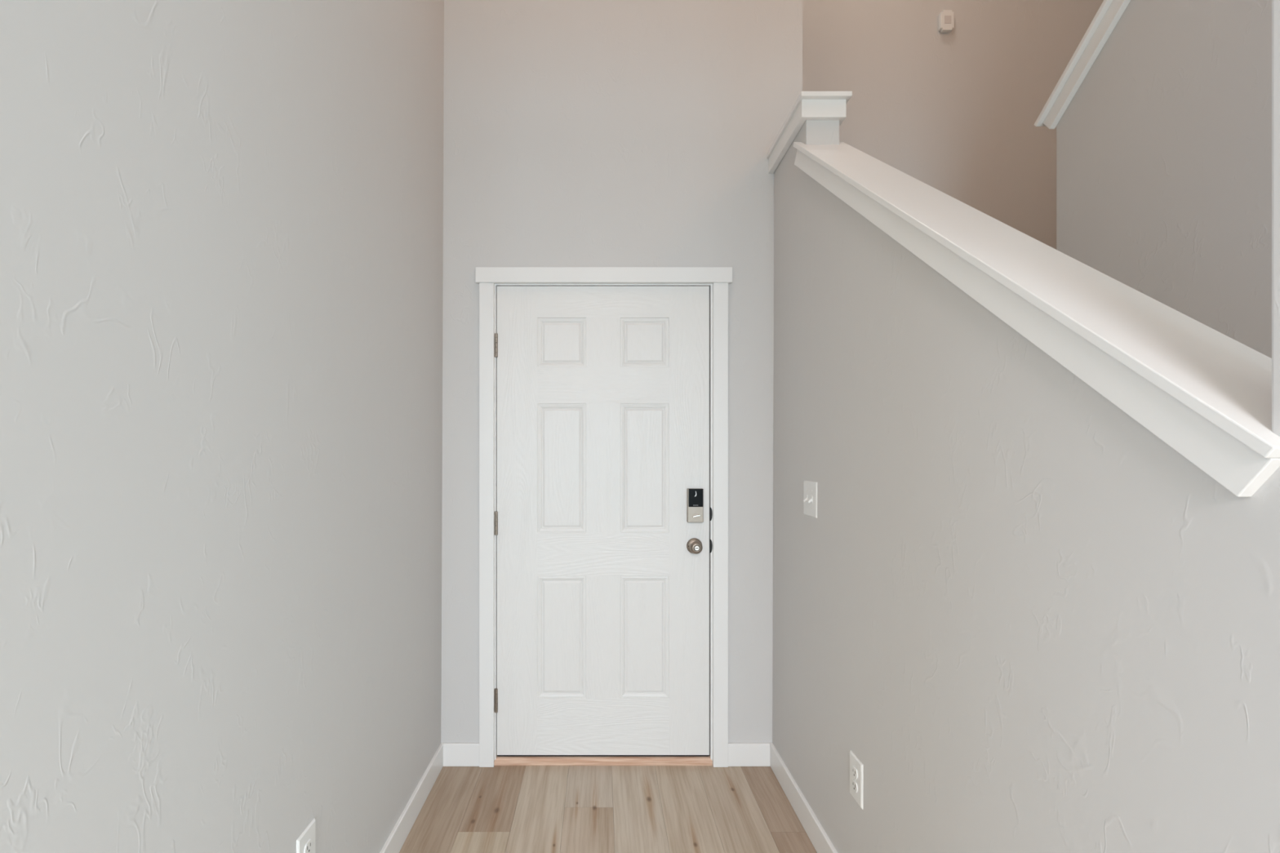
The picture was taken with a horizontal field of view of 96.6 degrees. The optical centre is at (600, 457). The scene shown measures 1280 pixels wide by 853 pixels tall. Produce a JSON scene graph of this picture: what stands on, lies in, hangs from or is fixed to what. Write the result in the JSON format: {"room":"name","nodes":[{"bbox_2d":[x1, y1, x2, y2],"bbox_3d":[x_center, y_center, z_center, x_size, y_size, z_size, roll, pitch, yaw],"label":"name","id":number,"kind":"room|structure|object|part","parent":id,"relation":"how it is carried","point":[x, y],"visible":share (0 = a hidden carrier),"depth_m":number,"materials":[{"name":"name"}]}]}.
{"room":"entrance hallway","nodes":[
{"label":"entrance hallway","id":0,"kind":"room"},
{"bbox_2d":[0,0,444,852],"bbox_3d":[-0.739,-1.274,0.850,0.141,5.200,3.500,0,0,0],"label":"wall","id":1,"kind":"structure","parent":0,"point":[221,221],"depth_m":1.01,"materials":[{"name":"white paint"}]},
{"bbox_2d":[296,817,315,852],"bbox_3d":[-0.683,0.928,1.325,0.009,0.127,0.080,0,0,0],"label":"wall outlet","id":2,"kind":"object","parent":1,"relation":"attached to","point":[305,842],"visible":1,"depth_m":1.32,"materials":[{"name":"white plastic"}]},
{"bbox_2d":[303,839,312,852],"bbox_3d":[-0.680,0.908,1.325,0.003,0.028,0.034,0,0,0],"label":"receptacle","id":3,"kind":"object","parent":2,"relation":"attached to","point":[308,843],"depth_m":1.32,"materials":[{"name":"white plastic"}]},
{"bbox_2d":[379,742,443,852],"bbox_3d":[-0.683,1.281,1.455,0.013,0.097,2.010,0,0,0],"label":"baseboard","id":4,"kind":"structure","parent":1,"relation":"attached to","point":[400,832],"depth_m":2.07,"materials":[{"name":"white paint"}]},
{"bbox_2d":[399,765,817,852],"bbox_3d":[0.000,1.361,-3.200,9.200,0.060,11.600,0,0,0],"label":"floor","id":5,"kind":"structure","parent":0,"point":[497,809],"depth_m":2.14,"materials":[{"name":"brown wood"}]},
{"bbox_2d":[494,755,712,765],"bbox_3d":[0.013,1.315,2.523,0.944,0.032,0.134,0,0,0],"label":"threshold","id":6,"kind":"object","parent":5,"relation":"on","point":[500,761],"visible":0.52,"depth_m":2.46,"materials":[{"name":"brown wood"}]},
{"bbox_2d":[440,0,802,742],"bbox_3d":[0.037,-1.274,2.530,1.674,5.200,0.140,0,0,0],"label":"wall","id":7,"kind":"structure","parent":0,"point":[577,133],"depth_m":2.46,"materials":[{"name":"white paint"}]},
{"bbox_2d":[443,742,479,766],"bbox_3d":[-0.599,1.281,2.454,0.156,0.097,0.012,0,0,0],"label":"baseboard","id":8,"kind":"structure","parent":7,"relation":"attached to","point":[455,754],"depth_m":2.45,"materials":[{"name":"white paint"}]},
{"bbox_2d":[494,286,709,756],"bbox_3d":[0.006,0.277,2.449,0.930,2.038,0.111,0,0,0],"label":"door","id":9,"kind":"structure","parent":7,"relation":"in","point":[602,517],"depth_m":2.46,"materials":[{"name":"white wood"}]},
{"bbox_3d":[0.406,0.382,2.422,0.054,0.054,0.052,0,0,0],"label":"knob","id":10,"kind":"part","parent":9,"relation":"part of","materials":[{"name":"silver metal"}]},
{"bbox_2d":[475,266,732,767],"bbox_3d":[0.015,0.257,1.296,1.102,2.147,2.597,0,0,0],"label":"door frame","id":11,"kind":"structure","parent":7,"relation":"attached to","point":[488,278],"depth_m":2.44,"materials":[{"name":"white paint"}]},
{"bbox_3d":[-0.489,0.289,2.451,0.063,2.082,0.017,0,0,0],"label":"casing","id":12,"kind":"part","parent":11,"relation":"part of","materials":[{"name":"white paint"}]},
{"bbox_3d":[0.015,-0.784,2.449,1.102,0.065,0.022,0,0,0],"label":"head casing","id":13,"kind":"part","parent":11,"relation":"part of","materials":[{"name":"white paint"}]},
{"bbox_3d":[0.480,0.383,2.465,0.010,0.060,0.013,0,0,0],"label":"strike plate","id":14,"kind":"part","parent":11,"relation":"part of","materials":[{"name":"black metal"}]},
{"bbox_3d":[0.480,0.244,2.465,0.010,0.060,0.013,0,0,0],"label":"strike plate","id":15,"kind":"part","parent":11,"relation":"part of","materials":[{"name":"black metal"}]},
{"bbox_3d":[0.517,0.289,2.451,0.064,2.082,0.017,0,0,0],"label":"casing","id":16,"kind":"part","parent":11,"relation":"part of","materials":[{"name":"white paint"}]},
{"bbox_2d":[728,742,769,766],"bbox_3d":[0.640,1.281,2.454,0.182,0.097,0.012,0,0,0],"label":"baseboard","id":17,"kind":"structure","parent":7,"relation":"attached to","point":[740,754],"depth_m":2.45,"materials":[{"name":"white paint"}]},
{"bbox_2d":[802,0,1103,249],"bbox_3d":[1.837,-1.274,3.200,1.926,5.200,0.120,0,0,0],"label":"wall","id":18,"kind":"structure","parent":0,"point":[956,112],"depth_m":3.14,"materials":[{"name":"white paint"}]},
{"bbox_2d":[938,9,954,32],"bbox_3d":[1.902,-2.397,3.127,0.073,0.111,0.025,0,0,0],"label":"wall sensor","id":19,"kind":"object","parent":18,"relation":"attached to","point":[946,17],"visible":1,"depth_m":3.12,"materials":[{"name":"white plastic"}]},
{"bbox_2d":[772,0,1279,852],"bbox_3d":[0.803,-1.274,1.340,0.139,5.200,2.240,0,0,0],"label":"wall","id":20,"kind":"structure","parent":0,"point":[1032,623],"depth_m":1.07,"materials":[{"name":"white paint"}]},
{"bbox_2d":[769,742,837,852],"bbox_3d":[0.732,1.281,1.340,0.013,0.097,2.240,0,0,0],"label":"baseboard","id":21,"kind":"structure","parent":20,"relation":"attached to","point":[815,831],"depth_m":2.07,"materials":[{"name":"white paint"}]},
{"bbox_2d":[766,91,852,173],"bbox_3d":[0.809,-1.269,2.247,0.182,0.082,0.427,0,0,0],"label":"cap","id":22,"kind":"object","parent":20,"relation":"attached to","point":[809,105],"visible":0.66,"depth_m":2.05,"materials":[{"name":"white paint"}]},
{"bbox_2d":[803,480,817,518],"bbox_3d":[0.738,0.146,2.016,0.020,0.125,0.128,0,0,0],"label":"light switch","id":23,"kind":"object","parent":20,"relation":"attached to","point":[810,488],"visible":1,"depth_m":2.01,"materials":[{"name":"white plastic"}]},
{"bbox_2d":[849,750,863,808],"bbox_3d":[0.737,0.929,1.643,0.009,0.127,0.080,0,0,0],"label":"wall outlet","id":24,"kind":"object","parent":20,"relation":"attached to","point":[856,766],"visible":1,"depth_m":1.63,"materials":[{"name":"white plastic"}]},
{"bbox_2d":[851,765,857,779],"bbox_3d":[0.735,0.909,1.643,0.003,0.028,0.034,0,0,0],"label":"receptacle","id":25,"kind":"object","parent":24,"relation":"attached to","point":[854,768],"depth_m":1.64,"materials":[{"name":"white plastic"}]},
{"bbox_2d":[851,779,857,792],"bbox_3d":[0.735,0.949,1.643,0.003,0.028,0.034,0,0,0],"label":"receptacle","id":26,"kind":"object","parent":24,"relation":"attached to","point":[854,782],"depth_m":1.64,"materials":[{"name":"white plastic"}]},
{"bbox_2d":[793,142,1279,497],"bbox_3d":[0.811,-0.564,1.370,0.186,1.217,1.527,0,0,0],"label":"cap","id":27,"kind":"object","parent":20,"relation":"attached to","point":[1206,393],"visible":0.94,"depth_m":0.88,"materials":[{"name":"white paint"}]},
{"bbox_2d":[1056,0,1271,358],"bbox_3d":[1.810,-1.194,0.642,0.120,5.040,3.085,0,0,0],"label":"wall","id":28,"kind":"structure","parent":0,"point":[1164,144],"depth_m":1.72,"materials":[{"name":"white paint"}]},
{"bbox_2d":[1034,0,1130,128],"bbox_3d":[1.810,-2.500,0.651,0.202,2.469,3.185,0,0,0],"label":"cap","id":29,"kind":"object","parent":28,"relation":"attached to","point":[1108,15],"visible":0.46,"depth_m":2.04,"materials":[{"name":"white paint"}]}
]}

